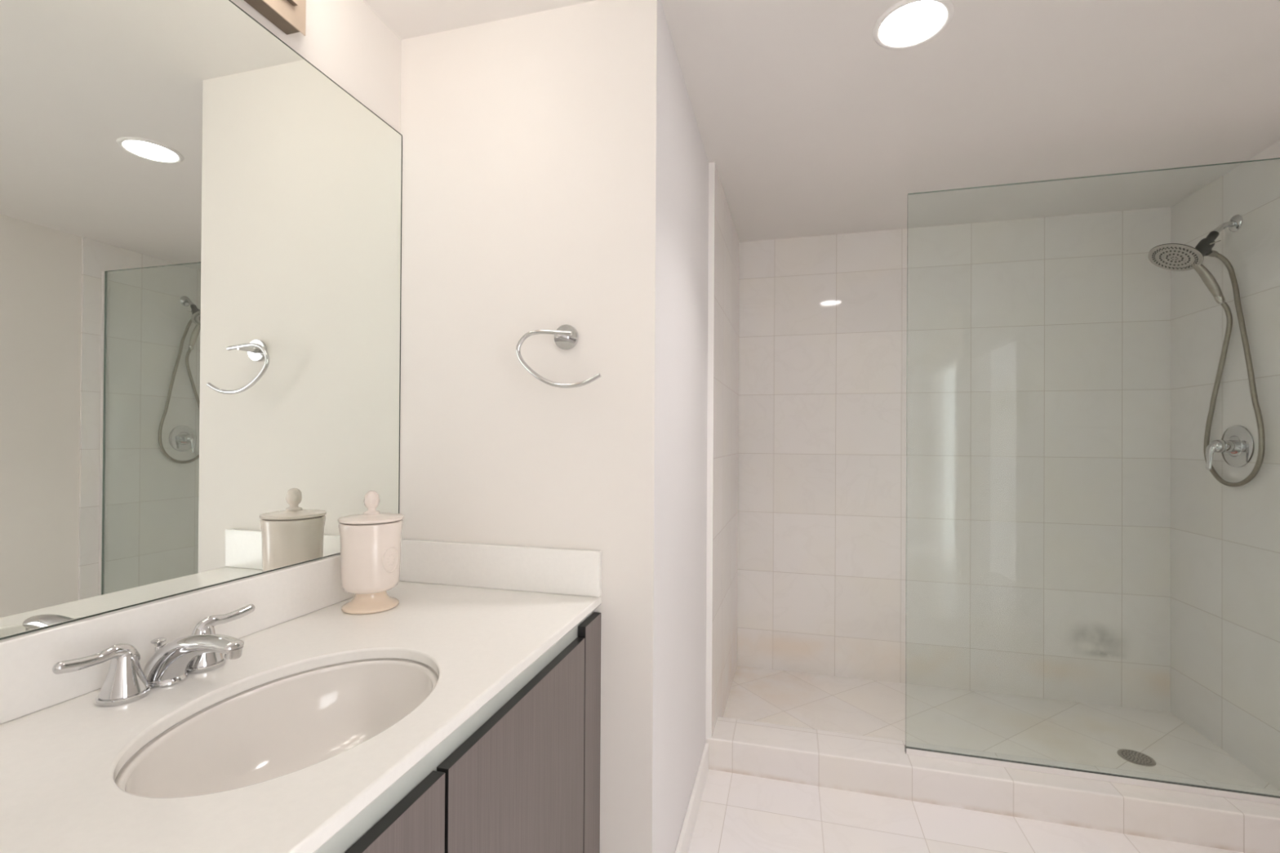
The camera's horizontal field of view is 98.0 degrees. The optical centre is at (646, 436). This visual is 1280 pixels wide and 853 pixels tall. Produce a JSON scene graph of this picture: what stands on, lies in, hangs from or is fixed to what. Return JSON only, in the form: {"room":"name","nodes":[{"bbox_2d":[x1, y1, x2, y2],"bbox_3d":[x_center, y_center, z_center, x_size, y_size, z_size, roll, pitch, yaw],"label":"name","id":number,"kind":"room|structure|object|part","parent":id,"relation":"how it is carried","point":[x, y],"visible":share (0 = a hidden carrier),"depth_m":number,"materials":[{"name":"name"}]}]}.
{"room":"bathroom","nodes":[
{"label":"bathroom","id":0,"kind":"room"},
{"bbox_2d":[0,553,355,724],"bbox_3d":[-0.846,0.314,0.640,0.020,0.104,1.659,0,0,15],"label":"backsplash","id":1,"kind":"structure","parent":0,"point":[28,684],"depth_m":0.86,"materials":[{"name":"white stone"}]},
{"bbox_2d":[231,0,401,133],"bbox_3d":[-1.062,0.090,0.166,0.161,2.268,2.690,0,0,15],"label":"wall","id":2,"kind":"structure","parent":0,"point":[345,40],"depth_m":1.30,"materials":[{"name":"paint"}]},
{"bbox_2d":[0,0,402,639],"bbox_3d":[-0.850,-0.264,0.645,0.006,1.052,1.659,0,0,15],"label":"wall mirror","id":3,"kind":"object","parent":2,"relation":"attached to","point":[201,227],"visible":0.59,"depth_m":0.92,"materials":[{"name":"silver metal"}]},
{"bbox_2d":[244,0,306,35],"bbox_3d":[-0.711,-0.909,0.841,0.170,0.196,0.562,0,0,15],"label":"vanity light","id":4,"kind":"object","parent":2,"relation":"attached to","point":[289,16],"visible":1,"depth_m":1.09,"materials":[{"name":"metal"}]},
{"bbox_2d":[399,0,739,852],"bbox_3d":[-0.146,0.106,2.255,0.886,2.268,1.813,0,0,15],"label":"wall","id":5,"kind":"structure","parent":0,"point":[555,162],"depth_m":1.37,"materials":[{"name":"paint"}]},
{"bbox_2d":[515,324,601,387],"bbox_3d":[-0.196,-0.188,1.299,0.210,0.156,0.064,0,0,15],"label":"towel ring","id":6,"kind":"object","parent":5,"relation":"attached to","point":[566,336],"visible":1,"depth_m":1.29,"materials":[{"name":"silver metal"}]},
{"bbox_3d":[-0.198,-0.236,1.296,0.019,0.019,0.053,0,0,15],"label":"post","id":7,"kind":"part","parent":6,"relation":"part of","materials":[{"name":"silver metal"}]},
{"bbox_3d":[-0.191,-0.236,1.326,0.060,0.060,0.010,0,0,15],"label":"wall plate","id":8,"kind":"part","parent":6,"relation":"part of","materials":[{"name":"silver metal"}]},
{"bbox_2d":[675,742,708,852],"bbox_3d":[0.123,1.190,1.671,0.013,0.098,0.832,0,0,15],"label":"baseboard","id":9,"kind":"structure","parent":5,"relation":"attached to","point":[684,840],"depth_m":1.76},
{"bbox_2d":[362,0,1279,242],"bbox_3d":[0.540,-1.092,0.669,3.100,0.120,4.653,0,0,15],"label":"ceiling","id":10,"kind":"structure","parent":0,"point":[809,126],"depth_m":1.70,"materials":[{"name":"paint"}]},
{"bbox_2d":[872,0,954,49],"bbox_3d":[0.662,-1.024,1.383,0.183,0.006,0.183,0,0,15],"label":"recessed light","id":11,"kind":"object","parent":10,"relation":"in","point":[908,24],"visible":1,"depth_m":1.38,"materials":[{"name":"white"}]},
{"bbox_2d":[737,207,1170,711],"bbox_3d":[1.409,0.117,2.736,1.890,2.268,0.100,0,0,15],"label":"wall","id":12,"kind":"structure","parent":0,"point":[1031,407],"depth_m":2.66,"materials":[{"name":"tile"}]},
{"bbox_2d":[687,768,1245,852],"bbox_3d":[0.445,1.283,0.146,3.000,0.100,3.623,0,0,15],"label":"floor","id":13,"kind":"structure","parent":0,"point":[737,813],"depth_m":1.76,"materials":[{"name":"tile"}]},
{"bbox_2d":[314,612,600,852],"bbox_3d":[-0.584,0.809,0.580,0.560,0.840,1.639,0,0,15],"label":"vanity cabinet","id":14,"kind":"object","parent":13,"relation":"on","point":[522,774],"visible":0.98,"depth_m":0.91,"materials":[{"name":"wood"}]},
{"bbox_2d":[0,538,601,852],"bbox_3d":[-0.584,0.324,0.572,0.562,0.126,1.659,0,0,15],"label":"countertop","id":15,"kind":"structure","parent":14,"relation":"on","point":[477,615],"depth_m":0.78,"materials":[{"name":"white stone"}]},
{"bbox_2d":[52,604,254,706],"bbox_3d":[-0.714,0.338,0.834,0.197,0.100,0.198,1,0,-30],"label":"faucet","id":16,"kind":"object","parent":15,"relation":"on","point":[171,663],"visible":1,"depth_m":0.80,"materials":[{"name":"silver metal"}]},
{"bbox_3d":[-0.741,0.323,0.755,0.052,0.070,0.107,0,0,15],"label":"lever handle","id":17,"kind":"part","parent":16,"relation":"part of","materials":[{"name":"silver metal"}]},
{"bbox_3d":[-0.734,0.362,0.782,0.057,0.009,0.057,0,0,15],"label":"handle","id":18,"kind":"part","parent":16,"relation":"part of","materials":[{"name":"silver metal"}]},
{"bbox_3d":[-0.736,0.321,0.839,0.018,0.032,0.018,0,0,15],"label":"lift rod knob","id":19,"kind":"part","parent":16,"relation":"part of","materials":[{"name":"silver metal"}]},
{"bbox_3d":[-0.670,0.339,0.822,0.172,0.098,0.053,0,0,15],"label":"spout","id":20,"kind":"part","parent":16,"relation":"part of","materials":[{"name":"silver metal"}]},
{"bbox_3d":[-0.706,0.363,0.888,0.057,0.009,0.057,0,0,15],"label":"handle","id":21,"kind":"part","parent":16,"relation":"part of","materials":[{"name":"silver metal"}]},
{"bbox_3d":[-0.699,0.324,0.914,0.052,0.070,0.107,0,0,15],"label":"lever handle","id":22,"kind":"part","parent":16,"relation":"part of","materials":[{"name":"silver metal"}]},
{"bbox_2d":[115,658,438,797],"bbox_3d":[-0.472,0.457,0.769,0.356,0.135,0.469,0,0,15],"label":"sink","id":23,"kind":"object","parent":15,"relation":"in","point":[286,725],"visible":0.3,"depth_m":0.86,"materials":[{"name":"ceramic"}]},
{"bbox_2d":[337,490,404,614],"bbox_3d":[-0.596,0.244,1.206,0.129,0.251,0.129,0,0,15],"label":"lidded jar","id":24,"kind":"object","parent":15,"relation":"on","point":[371,540],"visible":1,"depth_m":1.16,"materials":[{"name":"beige ceramic"}]},
{"bbox_3d":[-0.596,0.175,1.207,0.129,0.014,0.129,0,0,15],"label":"lid","id":25,"kind":"part","parent":24,"relation":"part of","materials":[{"name":"beige ceramic"}]},
{"bbox_3d":[-0.596,0.143,1.207,0.033,0.050,0.032,0,0,15],"label":"lid knob","id":26,"kind":"part","parent":24,"relation":"part of","materials":[{"name":"beige ceramic"}]},
{"bbox_3d":[-0.332,0.775,0.472,0.018,0.690,0.503,0,0,15],"label":"door","id":27,"kind":"part","parent":14,"relation":"part of","materials":[{"name":"grey laminate"}]},
{"bbox_3d":[-0.205,0.779,0.962,0.018,0.690,0.495,0,0,15],"label":"door","id":28,"kind":"part","parent":14,"relation":"part of","materials":[{"name":"grey laminate"}]},
{"bbox_2d":[706,716,1279,852],"bbox_3d":[1.175,1.214,1.920,1.923,0.165,0.176,0,0,15],"label":"shower curb","id":29,"kind":"object","parent":13,"relation":"on","point":[869,765],"visible":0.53,"depth_m":1.85,"materials":[{"name":"tile"}]},
{"bbox_2d":[904,157,1279,804],"bbox_3d":[1.522,0.133,1.840,1.219,1.999,0.024,0,0,15],"label":"glass screen","id":30,"kind":"object","parent":29,"relation":"on","point":[1217,791],"visible":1,"depth_m":1.84,"materials":[{"name":"clear glass"}]},
{"bbox_2d":[723,665,1279,790],"bbox_3d":[1.344,1.278,2.356,2.070,0.143,0.754,0,0,15],"label":"floor","id":31,"kind":"structure","parent":0,"point":[1048,729],"depth_m":2.35,"materials":[{"name":"tile"}]},
{"bbox_2d":[1117,748,1155,766],"bbox_3d":[1.841,1.206,2.088,0.110,0.004,0.110,0,0,15],"label":"floor drain","id":32,"kind":"object","parent":31,"relation":"on","point":[1132,756],"visible":1,"depth_m":2.08,"materials":[{"name":"metal"}]},
{"bbox_2d":[1169,140,1279,790],"bbox_3d":[2.249,0.119,2.012,0.100,2.268,0.880,0,0,15],"label":"wall","id":33,"kind":"structure","parent":0,"point":[1225,540],"depth_m":2.13,"materials":[{"name":"tile"}]},
{"bbox_2d":[1147,214,1265,486],"bbox_3d":[2.088,-0.322,2.114,0.267,1.022,0.285,0,0,15],"label":"shower fixture","id":34,"kind":"object","parent":33,"relation":"attached to","point":[1169,256],"visible":0.99,"depth_m":2.10,"materials":[{"name":"silver metal"}]},
{"bbox_3d":[2.179,-0.785,2.103,0.073,0.054,0.021,0,0,11],"label":"shower arm","id":35,"kind":"part","parent":34,"relation":"part of","materials":[{"name":"silver metal"}]},
{"bbox_2d":[1205,425,1253,469],"bbox_3d":[2.171,0.043,2.095,0.092,0.169,0.159,0,0,15],"label":"shower valve","id":36,"kind":"object","parent":33,"relation":"attached to","point":[1236,445],"visible":1,"depth_m":2.08,"materials":[{"name":"silver metal"}]},
{"bbox_3d":[2.150,0.070,2.100,0.048,0.114,0.049,0,0,15],"label":"lever","id":37,"kind":"part","parent":36,"relation":"part of","materials":[{"name":"silver metal"}]},
{"bbox_3d":[2.211,0.038,2.085,0.011,0.159,0.159,0,0,15],"label":"round plate","id":38,"kind":"part","parent":36,"relation":"part of","materials":[{"name":"silver metal"}]}
]}

